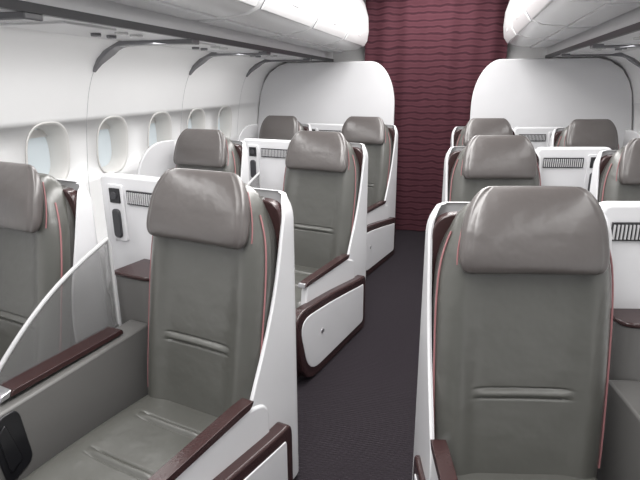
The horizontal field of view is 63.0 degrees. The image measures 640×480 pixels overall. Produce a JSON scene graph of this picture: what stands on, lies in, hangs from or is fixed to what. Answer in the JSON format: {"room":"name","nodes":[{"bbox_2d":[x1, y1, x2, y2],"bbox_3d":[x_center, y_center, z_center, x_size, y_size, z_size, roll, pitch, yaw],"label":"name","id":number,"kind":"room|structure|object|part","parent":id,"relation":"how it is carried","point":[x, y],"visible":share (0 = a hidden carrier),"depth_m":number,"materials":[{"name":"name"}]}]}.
{"room":"aircraft cabin","nodes":[
{"label":"aircraft cabin","id":0,"kind":"room"},
{"bbox_2d":[0,26,289,327],"bbox_3d":[-1.359,-0.465,2.562,0.460,2.400,6.700,4,17,14],"label":"wall","id":1,"kind":"structure","parent":0,"point":[45,76],"depth_m":3.03,"materials":[{"name":"plastic"}]},
{"bbox_2d":[0,9,15,11],"bbox_3d":[-1.199,-0.671,1.337,0.392,0.118,0.908,4,17,14],"label":"panel","id":2,"kind":"object","parent":1,"relation":"attached to","point":[1,10],"visible":0.02,"depth_m":1.60,"materials":[{"name":"plastic"}]},
{"bbox_2d":[0,11,42,22],"bbox_3d":[-1.209,-0.674,1.745,0.634,0.168,0.080,4,17,14],"label":"trim","id":3,"kind":"structure","parent":1,"relation":"attached to","point":[5,17],"depth_m":1.63,"materials":[{"name":"grey plastic"}]},
{"bbox_2d":[25,122,69,179],"bbox_3d":[-1.454,-0.438,2.719,0.160,0.348,0.308,4,17,14],"label":"window","id":4,"kind":"structure","parent":1,"relation":"in","point":[46,146],"depth_m":2.80,"materials":[{"name":"white plastic"}]},
{"bbox_2d":[0,16,180,39],"bbox_3d":[-0.962,-0.925,2.188,0.392,0.118,0.908,4,17,14],"label":"panel","id":5,"kind":"object","parent":1,"relation":"attached to","point":[49,24],"visible":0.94,"depth_m":2.09,"materials":[{"name":"plastic"}]},
{"bbox_3d":[-1.013,-0.829,2.033,0.300,0.012,0.300,4,17,14],"label":"speaker panel","id":6,"kind":"part","parent":5,"relation":"part of","materials":[{"name":"plastic"}]},
{"bbox_2d":[115,32,127,34],"bbox_3d":[-0.864,-0.901,2.272,0.056,0.014,0.056,4,17,14],"label":"reading lamp","id":7,"kind":"object","parent":5,"relation":"attached to","point":[116,33],"depth_m":2.25,"materials":[{"name":"white plastic"}]},
{"bbox_2d":[130,34,142,36],"bbox_3d":[-0.836,-0.931,2.374,0.056,0.014,0.056,4,17,14],"label":"reading lamp","id":8,"kind":"object","parent":5,"relation":"attached to","point":[131,35],"depth_m":2.36,"materials":[{"name":"white plastic"}]},
{"bbox_2d":[86,72,109,295],"bbox_3d":[-1.281,-0.184,3.067,0.143,1.574,0.004,4,17,14],"label":"trim","id":9,"kind":"structure","parent":1,"relation":"attached to","point":[93,72],"depth_m":3.00,"materials":[{"name":"grey plastic"}]},
{"bbox_2d":[97,116,127,172],"bbox_3d":[-1.317,-0.585,3.213,0.160,0.348,0.308,4,17,14],"label":"window","id":10,"kind":"structure","parent":1,"relation":"in","point":[112,142],"depth_m":3.30,"materials":[{"name":"white plastic"}]},
{"bbox_2d":[93,39,198,71],"bbox_3d":[-0.934,-0.970,2.735,0.634,0.168,0.080,4,17,14],"label":"trim","id":11,"kind":"structure","parent":1,"relation":"attached to","point":[113,49],"depth_m":2.70,"materials":[{"name":"grey plastic"}]},
{"bbox_2d":[148,112,171,147],"bbox_3d":[-1.179,-0.733,3.706,0.160,0.348,0.308,4,17,14],"label":"window","id":12,"kind":"structure","parent":1,"relation":"in","point":[160,127],"depth_m":3.79,"materials":[{"name":"white plastic"}]},
{"bbox_2d":[58,33,261,58],"bbox_3d":[-1.183,-0.960,2.365,0.130,0.140,6.700,4,17,14],"label":"trim","id":13,"kind":"structure","parent":1,"relation":"attached to","point":[58,33],"depth_m":2.63,"materials":[{"name":"plastic"}]},
{"bbox_2d":[120,38,251,50],"bbox_3d":[-0.725,-1.180,3.040,0.392,0.118,0.908,4,17,14],"label":"panel","id":14,"kind":"object","parent":1,"relation":"attached to","point":[203,46],"visible":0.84,"depth_m":3.12,"materials":[{"name":"plastic"}]},
{"bbox_3d":[-0.776,-1.083,2.885,0.300,0.012,0.300,4,17,14],"label":"speaker panel","id":15,"kind":"part","parent":14,"relation":"part of","materials":[{"name":"plastic"}]},
{"bbox_2d":[187,108,204,128],"bbox_3d":[-1.042,-0.880,4.200,0.160,0.348,0.308,4,17,14],"label":"window","id":16,"kind":"structure","parent":1,"relation":"in","point":[196,119],"depth_m":4.28,"materials":[{"name":"white plastic"}]},
{"bbox_2d":[217,106,231,138],"bbox_3d":[-0.904,-1.028,4.693,0.160,0.348,0.308,4,17,14],"label":"window","id":17,"kind":"structure","parent":1,"relation":"in","point":[224,121],"depth_m":4.79,"materials":[{"name":"white plastic"}]},
{"bbox_2d":[189,51,270,74],"bbox_3d":[-0.660,-1.263,3.717,0.634,0.168,0.080,4,17,14],"label":"trim","id":18,"kind":"structure","parent":1,"relation":"attached to","point":[201,61],"depth_m":3.68,"materials":[{"name":"grey metal"}]},
{"bbox_2d":[207,50,295,56],"bbox_3d":[-0.488,-1.434,3.892,0.392,0.118,0.908,4,17,14],"label":"panel","id":19,"kind":"object","parent":1,"relation":"attached to","point":[221,51],"visible":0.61,"depth_m":3.61,"materials":[{"name":"plastic"}]},
{"bbox_3d":[-0.539,-1.338,3.736,0.300,0.012,0.300,4,17,14],"label":"speaker panel","id":20,"kind":"part","parent":19,"relation":"part of","materials":[{"name":"plastic"}]},
{"bbox_2d":[246,58,311,76],"bbox_3d":[-0.385,-1.559,4.707,0.634,0.168,0.080,4,17,14],"label":"trim","id":21,"kind":"structure","parent":1,"relation":"attached to","point":[260,63],"depth_m":4.67,"materials":[{"name":"grey plastic"}]},
{"bbox_2d":[254,57,319,60],"bbox_3d":[-0.251,-1.689,4.744,0.392,0.118,0.908,4,17,14],"label":"panel","id":22,"kind":"object","parent":1,"relation":"attached to","point":[268,58],"visible":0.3,"depth_m":4.45,"materials":[{"name":"plastic"}]},
{"bbox_3d":[-0.302,-1.592,4.588,0.300,0.012,0.300,4,17,14],"label":"speaker panel","id":23,"kind":"part","parent":22,"relation":"part of","materials":[{"name":"plastic"}]},
{"bbox_2d":[293,229,425,479],"bbox_3d":[0.261,0.825,2.496,3.800,0.050,6.700,4,17,14],"label":"floor","id":24,"kind":"structure","parent":0,"point":[357,414],"depth_m":2.62,"materials":[{"name":"carpet"}]},
{"bbox_2d":[0,161,107,382],"bbox_3d":[-1.276,0.365,1.853,0.559,1.212,0.863,8,19,26],"label":"seat","id":25,"kind":"object","parent":24,"relation":"on","point":[47,223],"visible":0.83,"depth_m":1.90,"materials":[{"name":"beige leather"}]},
{"bbox_2d":[0,375,8,382],"bbox_3d":[-1.310,0.663,1.812,0.472,0.153,0.580,8,19,26],"label":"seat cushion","id":26,"kind":"object","parent":25,"relation":"on","point":[2,377],"depth_m":2.03,"materials":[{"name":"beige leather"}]},
{"bbox_3d":[-1.141,0.154,2.005,0.494,0.810,0.267,8,19,26],"label":"backrest","id":27,"kind":"part","parent":25,"relation":"part of","materials":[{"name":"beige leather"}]},
{"bbox_2d":[0,173,159,479],"bbox_3d":[-0.929,0.390,1.918,0.420,1.125,0.920,8,19,26],"label":"console","id":28,"kind":"object","parent":24,"relation":"on","point":[48,406],"visible":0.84,"depth_m":1.85,"materials":[{"name":"white plastic"}]},
{"bbox_3d":[-0.892,0.219,1.753,0.016,0.349,0.514,8,19,26],"label":"divider frame","id":29,"kind":"part","parent":28,"relation":"part of","materials":[{"name":"white plastic"}]},
{"bbox_3d":[-0.870,0.401,1.784,0.075,0.034,0.438,8,19,26],"label":"armrest","id":30,"kind":"part","parent":28,"relation":"part of","materials":[{"name":"brown leather"}]},
{"bbox_3d":[-0.869,0.690,1.845,0.097,0.590,0.698,8,19,26],"label":"arm","id":31,"kind":"part","parent":28,"relation":"part of"},
{"bbox_2d":[108,188,120,203],"bbox_3d":[-0.853,-0.184,2.169,0.057,0.062,0.008,8,19,26],"label":"power socket","id":32,"kind":"object","parent":28,"relation":"attached to","point":[114,194],"depth_m":2.16,"materials":[{"name":"black plastic"}]},
{"bbox_3d":[-0.849,-0.115,2.197,0.090,0.243,0.011,8,19,26],"label":"control panel","id":33,"kind":"part","parent":28,"relation":"part of","materials":[{"name":"white plastic"}]},
{"bbox_3d":[-0.729,0.279,2.286,0.420,1.125,0.054,8,19,26],"label":"panel","id":34,"kind":"part","parent":28,"relation":"part of","materials":[{"name":"white plastic"}]},
{"bbox_2d":[126,190,151,206],"bbox_3d":[-0.692,-0.161,2.094,0.225,0.058,0.017,8,19,26],"label":"vent grille","id":35,"kind":"object","parent":28,"relation":"attached to","point":[134,198],"depth_m":2.11,"materials":[{"name":"black plastic"}]},
{"bbox_2d":[22,168,298,479],"bbox_3d":[-0.514,0.445,1.573,0.586,1.212,1.043,8,19,26],"label":"seat","id":36,"kind":"object","parent":24,"relation":"on","point":[220,403],"visible":1,"depth_m":1.71,"materials":[{"name":"beige leather"}]},
{"bbox_2d":[22,395,217,479],"bbox_3d":[-0.561,0.717,1.619,0.472,0.153,0.580,8,19,26],"label":"seat cushion","id":37,"kind":"object","parent":36,"relation":"on","point":[140,439],"depth_m":1.64,"materials":[{"name":"beige leather"}]},
{"bbox_3d":[-0.349,0.579,1.428,0.043,0.026,0.532,8,19,26],"label":"armrest","id":38,"kind":"part","parent":36,"relation":"part of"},
{"bbox_3d":[-0.392,0.207,1.812,0.494,0.810,0.267,8,19,26],"label":"backrest","id":39,"kind":"part","parent":36,"relation":"part of","materials":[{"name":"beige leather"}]},
{"bbox_3d":[-0.331,0.692,1.501,0.036,0.237,0.637,8,19,26],"label":"arm","id":40,"kind":"part","parent":36,"relation":"part of"},
{"bbox_3d":[-0.314,0.870,1.508,0.053,0.320,0.772,8,19,26],"label":"panel","id":41,"kind":"part","parent":36,"relation":"part of","materials":[{"name":"white plastic"}]},
{"bbox_2d":[104,129,248,327],"bbox_3d":[-0.884,-0.055,3.260,0.559,1.212,0.863,8,19,26],"label":"seat","id":42,"kind":"object","parent":24,"relation":"on","point":[202,149],"visible":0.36,"depth_m":3.30,"materials":[{"name":"beige leather"}]},
{"bbox_2d":[108,281,112,294],"bbox_3d":[-0.918,0.243,3.219,0.472,0.153,0.580,8,19,26],"label":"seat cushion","id":43,"kind":"object","parent":42,"relation":"on","point":[110,291],"depth_m":3.07,"materials":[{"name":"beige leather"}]},
{"bbox_3d":[-0.749,-0.267,3.412,0.494,0.810,0.267,8,19,26],"label":"backrest","id":44,"kind":"part","parent":42,"relation":"part of","materials":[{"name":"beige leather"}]},
{"bbox_2d":[243,138,290,190],"bbox_3d":[-0.537,-0.031,3.325,0.420,1.125,0.920,8,19,26],"label":"console","id":45,"kind":"object","parent":24,"relation":"on","point":[266,157],"visible":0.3,"depth_m":3.56,"materials":[{"name":"plastic"}]},
{"bbox_2d":[249,147,255,155],"bbox_3d":[-0.461,-0.605,3.576,0.057,0.062,0.008,8,19,26],"label":"power socket","id":46,"kind":"object","parent":45,"relation":"attached to","point":[252,150],"depth_m":3.57,"materials":[{"name":"black plastic"}]},
{"bbox_3d":[-0.458,-0.536,3.604,0.090,0.243,0.011,8,19,26],"label":"control panel","id":47,"kind":"part","parent":45,"relation":"part of","materials":[{"name":"white plastic"}]},
{"bbox_3d":[-0.500,-0.202,3.161,0.016,0.349,0.514,8,19,26],"label":"divider frame","id":48,"kind":"part","parent":45,"relation":"part of","materials":[{"name":"white plastic"}]},
{"bbox_2d":[261,148,286,157],"bbox_3d":[-0.300,-0.582,3.501,0.225,0.058,0.017,8,19,26],"label":"vent grille","id":49,"kind":"object","parent":45,"relation":"attached to","point":[265,152],"depth_m":3.50,"materials":[{"name":"black plastic"}]},
{"bbox_2d":[237,115,311,140],"bbox_3d":[-0.492,-0.475,4.667,0.559,1.212,0.863,8,19,26],"label":"seat","id":50,"kind":"object","parent":24,"relation":"on","point":[273,126],"visible":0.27,"depth_m":4.70,"materials":[{"name":"beige leather"}]},
{"bbox_3d":[-0.358,-0.687,4.819,0.494,0.810,0.267,8,19,26],"label":"backrest","id":51,"kind":"part","parent":50,"relation":"part of","materials":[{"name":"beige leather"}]},
{"bbox_2d":[306,123,343,132],"bbox_3d":[-0.145,-0.451,4.732,0.420,1.125,0.920,8,19,26],"label":"console","id":52,"kind":"object","parent":24,"relation":"on","point":[314,126],"visible":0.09,"depth_m":4.92,"materials":[{"name":"plastic"}]},
{"bbox_2d":[319,130,340,132],"bbox_3d":[0.092,-1.002,4.908,0.225,0.058,0.017,8,19,26],"label":"vent grille","id":53,"kind":"object","parent":52,"relation":"attached to","point":[319,130],"depth_m":4.88,"materials":[{"name":"black plastic"}]},
{"bbox_2d":[283,131,367,377],"bbox_3d":[-0.132,0.024,2.983,0.586,1.212,1.043,8,19,26],"label":"seat","id":54,"kind":"object","parent":24,"relation":"on","point":[325,185],"visible":0.76,"depth_m":3.10,"materials":[{"name":"leather"}]},
{"bbox_2d":[295,265,317,308],"bbox_3d":[-0.179,0.295,3.029,0.472,0.153,0.580,8,19,26],"label":"seat cushion","id":55,"kind":"object","parent":54,"relation":"on","point":[301,271],"depth_m":3.08,"materials":[{"name":"beige leather"}]},
{"bbox_3d":[-0.010,-0.214,3.222,0.494,0.810,0.267,8,19,26],"label":"backrest","id":56,"kind":"part","parent":54,"relation":"part of","materials":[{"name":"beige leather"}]},
{"bbox_3d":[0.033,0.158,2.837,0.043,0.026,0.532,8,19,26],"label":"armrest","id":57,"kind":"part","parent":54,"relation":"part of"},
{"bbox_3d":[0.051,0.271,2.910,0.036,0.237,0.637,8,19,26],"label":"arm","id":58,"kind":"part","parent":54,"relation":"part of"},
{"bbox_3d":[0.068,0.449,2.917,0.053,0.320,0.772,8,19,26],"label":"panel","id":59,"kind":"part","parent":54,"relation":"part of","materials":[{"name":"white plastic"}]},
{"bbox_2d":[341,116,397,275],"bbox_3d":[0.259,-0.397,4.390,0.586,1.212,1.043,8,19,26],"label":"seat","id":60,"kind":"object","parent":24,"relation":"on","point":[380,140],"visible":0.46,"depth_m":4.50,"materials":[{"name":"leather"}]},
{"bbox_3d":[0.424,-0.263,4.245,0.043,0.026,0.532,8,19,26],"label":"armrest","id":61,"kind":"part","parent":60,"relation":"part of","materials":[{"name":"brown leather"}]},
{"bbox_3d":[0.382,-0.635,4.629,0.494,0.810,0.267,8,19,26],"label":"backrest","id":62,"kind":"part","parent":60,"relation":"part of","materials":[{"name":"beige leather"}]},
{"bbox_3d":[0.443,-0.149,4.317,0.036,0.237,0.637,8,19,26],"label":"arm","id":63,"kind":"part","parent":60,"relation":"part of"},
{"bbox_3d":[0.460,0.028,4.325,0.053,0.320,0.772,8,19,26],"label":"panel","id":64,"kind":"part","parent":60,"relation":"part of","materials":[{"name":"white plastic"}]},
{"bbox_2d":[258,57,631,148],"bbox_3d":[1.043,-0.853,5.072,3.510,1.690,0.040,4,17,14],"label":"wall","id":65,"kind":"structure","parent":24,"relation":"on","point":[536,92],"depth_m":4.75,"materials":[{"name":"white plastic"}]},
{"bbox_2d":[0,0,333,61],"bbox_3d":[-0.734,-0.912,2.254,0.022,0.030,6.700,4,17,14],"label":"trim","id":66,"kind":"structure","parent":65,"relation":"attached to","point":[13,5],"depth_m":2.08,"materials":[{"name":"grey plastic"}]},
{"bbox_2d":[22,0,332,58],"bbox_3d":[-0.737,-0.961,2.240,0.017,0.072,6.700,4,17,14],"label":"trim","id":67,"kind":"structure","parent":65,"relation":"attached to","point":[98,7],"depth_m":2.37,"materials":[{"name":"plastic"}]},
{"bbox_2d":[450,118,515,147],"bbox_3d":[1.337,-0.306,4.067,0.554,1.212,1.043,0,17,2],"label":"seat","id":68,"kind":"object","parent":24,"relation":"on","point":[461,135],"visible":0.14,"depth_m":4.20,"materials":[{"name":"leather"}]},
{"bbox_3d":[1.362,-0.550,4.327,0.494,0.810,0.267,0,17,2],"label":"backrest","id":69,"kind":"part","parent":68,"relation":"part of","materials":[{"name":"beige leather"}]},
{"bbox_2d":[442,135,540,201],"bbox_3d":[0.946,0.114,2.659,0.554,1.212,1.043,0,17,2],"label":"seat","id":70,"kind":"object","parent":24,"relation":"on","point":[486,160],"visible":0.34,"depth_m":2.80,"materials":[{"name":"leather"}]},
{"bbox_2d":[412,186,613,479],"bbox_3d":[0.554,0.534,1.252,0.554,1.212,1.043,0,17,2],"label":"seat","id":71,"kind":"object","parent":24,"relation":"on","point":[518,300],"visible":1,"depth_m":1.47,"materials":[{"name":"beige leather"}]},
{"bbox_3d":[0.323,0.753,1.286,0.036,0.237,0.637,0,17,2],"label":"arm","id":72,"kind":"part","parent":71,"relation":"part of"},
{"bbox_3d":[0.319,0.640,1.209,0.043,0.026,0.532,0,17,2],"label":"armrest","id":73,"kind":"part","parent":71,"relation":"part of","materials":[{"name":"brown leather"}]},
{"bbox_2d":[457,473,596,479],"bbox_3d":[0.565,0.811,1.280,0.472,0.153,0.580,0,17,2],"label":"seat cushion","id":74,"kind":"object","parent":71,"relation":"on","point":[461,476],"depth_m":1.50,"materials":[{"name":"beige leather"}]},
{"bbox_2d":[514,127,563,148],"bbox_3d":[1.844,-0.295,4.171,0.420,1.125,0.920,0,17,2],"label":"console","id":75,"kind":"object","parent":24,"relation":"on","point":[538,136],"visible":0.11,"depth_m":4.41,"materials":[{"name":"plastic"}]},
{"bbox_2d":[519,134,545,140],"bbox_3d":[1.796,-0.866,4.420,0.225,0.058,0.017,0,17,2],"label":"vent grille","id":76,"kind":"object","parent":75,"relation":"attached to","point":[532,137],"depth_m":4.41,"materials":[{"name":"black plastic"}]},
{"bbox_3d":[1.976,-0.796,4.436,0.090,0.243,0.011,0,17,2],"label":"control panel","id":77,"kind":"part","parent":75,"relation":"part of","materials":[{"name":"white plastic"}]},
{"bbox_2d":[536,147,610,190],"bbox_3d":[1.452,0.126,2.764,0.420,1.125,0.920,0,17,2],"label":"console","id":78,"kind":"object","parent":24,"relation":"on","point":[560,166],"visible":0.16,"depth_m":3.01,"materials":[{"name":"plastic"}]},
{"bbox_2d":[543,158,583,167],"bbox_3d":[1.404,-0.445,3.013,0.225,0.058,0.017,0,17,2],"label":"vent grille","id":79,"kind":"object","parent":78,"relation":"attached to","point":[547,162],"depth_m":3.01,"materials":[{"name":"black plastic"}]},
{"bbox_3d":[1.584,-0.375,3.029,0.090,0.243,0.011,0,17,2],"label":"control panel","id":80,"kind":"part","parent":78,"relation":"part of","materials":[{"name":"white plastic"}]},
{"bbox_2d":[590,157,595,167],"bbox_3d":[1.583,-0.445,3.001,0.057,0.062,0.008,0,17,2],"label":"power socket","id":81,"kind":"object","parent":78,"relation":"attached to","point":[592,159],"depth_m":3.00,"materials":[{"name":"black plastic"}]},
{"bbox_2d":[549,119,639,149],"bbox_3d":[2.117,-0.275,3.947,0.559,1.212,0.863,0,17,2],"label":"seat","id":82,"kind":"object","parent":24,"relation":"on","point":[580,132],"visible":0.21,"depth_m":4.01,"materials":[{"name":"beige leather"}]},
{"bbox_3d":[2.101,-0.497,4.137,0.494,0.810,0.267,0,17,2],"label":"backrest","id":83,"kind":"part","parent":82,"relation":"part of","materials":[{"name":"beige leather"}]},
{"bbox_2d":[589,138,639,202],"bbox_3d":[1.725,0.146,2.539,0.559,1.212,0.863,0,17,2],"label":"seat","id":84,"kind":"object","parent":24,"relation":"on","point":[615,173],"visible":0.3,"depth_m":2.67,"materials":[{"name":"beige leather"}]},
{"bbox_2d":[596,201,639,479],"bbox_3d":[1.060,0.546,1.357,0.420,1.125,0.920,0,17,2],"label":"console","id":85,"kind":"object","parent":24,"relation":"on","point":[620,458],"visible":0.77,"depth_m":1.61,"materials":[{"name":"white plastic"}]},
{"bbox_3d":[0.935,0.826,1.358,0.097,0.590,0.753,0,17,2],"label":"arm","id":86,"kind":"part","parent":85,"relation":"part of"},
{"bbox_3d":[1.079,0.423,1.771,0.420,1.125,0.054,0,17,2],"label":"panel","id":87,"kind":"part","parent":85,"relation":"part of","materials":[{"name":"white plastic"}]},
{"bbox_2d":[611,222,639,240],"bbox_3d":[1.012,-0.025,1.606,0.225,0.058,0.017,0,17,2],"label":"vent grille","id":88,"kind":"object","parent":85,"relation":"attached to","point":[621,231],"depth_m":1.60,"materials":[{"name":"black plastic"}]},
{"bbox_2d":[301,0,592,61],"bbox_3d":[1.125,-1.283,5.271,3.800,2.400,0.050,4,17,14],"label":"wall","id":89,"kind":"structure","parent":0,"point":[513,52],"depth_m":4.92,"materials":[{"name":"plastic"}]},
{"bbox_2d":[545,22,639,57],"bbox_3d":[1.239,-0.771,1.747,0.022,0.030,6.700,4,17,14],"label":"trim","id":90,"kind":"structure","parent":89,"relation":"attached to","point":[635,27],"depth_m":2.85,"materials":[{"name":"grey plastic"}]},
{"bbox_2d":[546,7,639,54],"bbox_3d":[1.241,-0.820,1.732,0.017,0.072,6.700,4,17,14],"label":"trim","id":91,"kind":"structure","parent":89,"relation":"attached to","point":[631,17],"depth_m":2.88,"materials":[{"name":"plastic"}]},
{"bbox_2d":[599,49,639,132],"bbox_3d":[1.869,-0.235,1.732,0.460,2.400,6.700,4,17,14],"label":"wall","id":92,"kind":"structure","parent":0,"point":[632,71],"depth_m":4.38,"materials":[{"name":"plastic"}]},
{"bbox_2d":[555,50,628,56],"bbox_3d":[2.118,-1.520,4.135,0.392,0.118,0.908,4,17,14],"label":"panel","id":93,"kind":"object","parent":92,"relation":"attached to","point":[609,51],"visible":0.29,"depth_m":3.84,"materials":[{"name":"plastic"}]},
{"bbox_3d":[2.075,-1.423,3.977,0.300,0.012,0.300,4,17,14],"label":"speaker panel","id":94,"kind":"part","parent":93,"relation":"part of","materials":[{"name":"plastic"}]},
{"bbox_2d":[560,52,639,67],"bbox_3d":[2.200,-1.375,4.043,0.634,0.168,0.080,4,17,14],"label":"trim","id":95,"kind":"structure","parent":92,"relation":"attached to","point":[634,61],"depth_m":4.00,"materials":[{"name":"grey metal"}]},
{"bbox_2d":[575,41,639,50],"bbox_3d":[1.881,-1.266,3.283,0.392,0.118,0.908,4,17,14],"label":"panel","id":96,"kind":"object","parent":92,"relation":"attached to","point":[609,42],"visible":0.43,"depth_m":3.35,"materials":[{"name":"plastic"}]},
{"bbox_3d":[1.838,-1.168,3.125,0.300,0.012,0.300,4,17,14],"label":"speaker panel","id":97,"kind":"part","parent":96,"relation":"part of","materials":[{"name":"plastic"}]},
{"bbox_2d":[590,44,639,48],"bbox_3d":[1.924,-1.079,3.052,0.634,0.168,0.080,4,17,14],"label":"trim","id":98,"kind":"structure","parent":92,"relation":"attached to","point":[593,46],"depth_m":3.06,"materials":[{"name":"grey plastic"}]},
{"bbox_2d":[604,31,639,41],"bbox_3d":[1.644,-1.011,2.431,0.392,0.118,0.908,4,17,14],"label":"panel","id":99,"kind":"object","parent":92,"relation":"attached to","point":[635,36],"visible":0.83,"depth_m":2.65,"materials":[{"name":"plastic"}]},
{"bbox_3d":[0.249,-1.490,1.808,3.800,0.060,6.700,4,17,14],"label":"ceiling","id":100,"kind":"structure","parent":0,"visible":0},
{"bbox_2d":[107,0,258,19],"bbox_3d":[-0.574,-1.213,2.001,0.449,0.593,0.920,4,17,14],"label":"bin","id":101,"kind":"object","parent":100,"relation":"attached to","point":[186,9],"visible":1,"depth_m":2.20,"materials":[{"name":"plastic"}]},
{"bbox_3d":[-0.413,-1.176,1.953,0.109,0.457,0.834,4,17,14],"label":"bin door","id":102,"kind":"part","parent":101,"relation":"part of","materials":[{"name":"plastic"}]},
{"bbox_2d":[198,0,316,35],"bbox_3d":[-0.337,-1.468,2.853,0.449,0.593,0.920,4,17,14],"label":"bin","id":103,"kind":"object","parent":100,"relation":"attached to","point":[269,17],"visible":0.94,"depth_m":2.81,"materials":[{"name":"plastic"}]},
{"bbox_3d":[-0.422,-1.192,2.945,0.140,0.013,0.834,4,17,14],"label":"underside panel","id":104,"kind":"part","parent":103,"relation":"part of","materials":[{"name":"plastic"}]},
{"bbox_3d":[-0.176,-1.430,2.805,0.109,0.457,0.834,4,17,14],"label":"bin door","id":105,"kind":"part","parent":103,"relation":"part of","materials":[{"name":"plastic"}]},
{"bbox_2d":[265,0,347,45],"bbox_3d":[-0.100,-1.722,3.704,0.449,0.593,0.920,4,17,14],"label":"bin","id":106,"kind":"object","parent":100,"relation":"attached to","point":[330,24],"visible":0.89,"depth_m":3.64,"materials":[{"name":"plastic"}]},
{"bbox_3d":[-0.185,-1.447,3.796,0.140,0.013,0.834,4,17,14],"label":"underside panel","id":107,"kind":"part","parent":106,"relation":"part of","materials":[{"name":"plastic"}]},
{"bbox_3d":[0.061,-1.685,3.657,0.109,0.457,0.834,4,17,14],"label":"bin door","id":108,"kind":"part","parent":106,"relation":"part of","materials":[{"name":"plastic"}]},
{"bbox_2d":[305,0,368,51],"bbox_3d":[0.137,-1.977,4.556,0.449,0.593,0.920,4,17,14],"label":"bin","id":109,"kind":"object","parent":100,"relation":"attached to","point":[356,37],"visible":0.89,"depth_m":4.47,"materials":[{"name":"plastic"}]},
{"bbox_3d":[0.052,-1.701,4.648,0.140,0.013,0.834,4,17,14],"label":"underside panel","id":110,"kind":"part","parent":109,"relation":"part of","materials":[{"name":"plastic"}]},
{"bbox_3d":[0.298,-1.939,4.508,0.109,0.457,0.834,4,17,14],"label":"bin door","id":111,"kind":"part","parent":109,"relation":"part of","materials":[{"name":"plastic"}]},
{"bbox_2d":[365,0,509,230],"bbox_3d":[1.082,-1.209,5.127,1.320,2.330,0.032,4,17,14],"label":"curtain","id":112,"kind":"object","parent":100,"relation":"hanging from","point":[434,54],"visible":0.53,"depth_m":5.02,"materials":[{"name":"fabric"}]},
{"bbox_2d":[503,0,562,47],"bbox_3d":[1.730,-1.863,4.146,0.449,0.593,0.920,4,17,14],"label":"bin","id":113,"kind":"object","parent":100,"relation":"attached to","point":[510,35],"visible":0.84,"depth_m":4.14,"materials":[{"name":"plastic"}]},
{"bbox_3d":[1.562,-1.849,4.183,0.109,0.457,0.834,4,17,14],"label":"bin door","id":114,"kind":"part","parent":113,"relation":"part of","materials":[{"name":"plastic"}]},
{"bbox_3d":[1.811,-1.576,4.196,0.140,0.013,0.834,4,17,14],"label":"underside panel","id":115,"kind":"part","parent":113,"relation":"part of","materials":[{"name":"plastic"}]},
{"bbox_2d":[512,0,593,39],"bbox_3d":[1.493,-1.609,3.295,0.449,0.593,0.920,4,17,14],"label":"bin","id":116,"kind":"object","parent":100,"relation":"attached to","point":[522,24],"visible":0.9,"depth_m":3.28,"materials":[{"name":"plastic"}]},
{"bbox_3d":[1.325,-1.595,3.332,0.109,0.457,0.834,4,17,14],"label":"bin door","id":117,"kind":"part","parent":116,"relation":"part of","materials":[{"name":"plastic"}]},
{"bbox_3d":[1.574,-1.321,3.344,0.140,0.013,0.834,4,17,14],"label":"underside panel","id":118,"kind":"part","parent":116,"relation":"part of","materials":[{"name":"plastic"}]},
{"bbox_2d":[526,0,639,26],"bbox_3d":[1.256,-1.354,2.443,0.449,0.593,0.920,4,17,14],"label":"bin","id":119,"kind":"object","parent":100,"relation":"attached to","point":[572,13],"visible":0.98,"depth_m":2.44,"materials":[{"name":"plastic"}]},
{"bbox_3d":[1.088,-1.340,2.480,0.109,0.457,0.834,4,17,14],"label":"bin door","id":120,"kind":"part","parent":119,"relation":"part of","materials":[{"name":"plastic"}]},
{"bbox_3d":[1.337,-1.067,2.492,0.140,0.013,0.834,4,17,14],"label":"underside panel","id":121,"kind":"part","parent":119,"relation":"part of","materials":[{"name":"plastic"}]},
{"bbox_2d":[592,0,639,2],"bbox_3d":[1.019,-1.100,1.591,0.449,0.593,0.920,4,17,14],"label":"bin","id":122,"kind":"object","parent":100,"relation":"attached to","point":[612,1],"visible":1,"depth_m":2.00,"materials":[{"name":"plastic"}]},
{"bbox_3d":[1.100,-0.812,1.641,0.140,0.013,0.834,4,17,14],"label":"underside panel","id":123,"kind":"part","parent":122,"relation":"part of","materials":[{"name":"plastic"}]}
]}

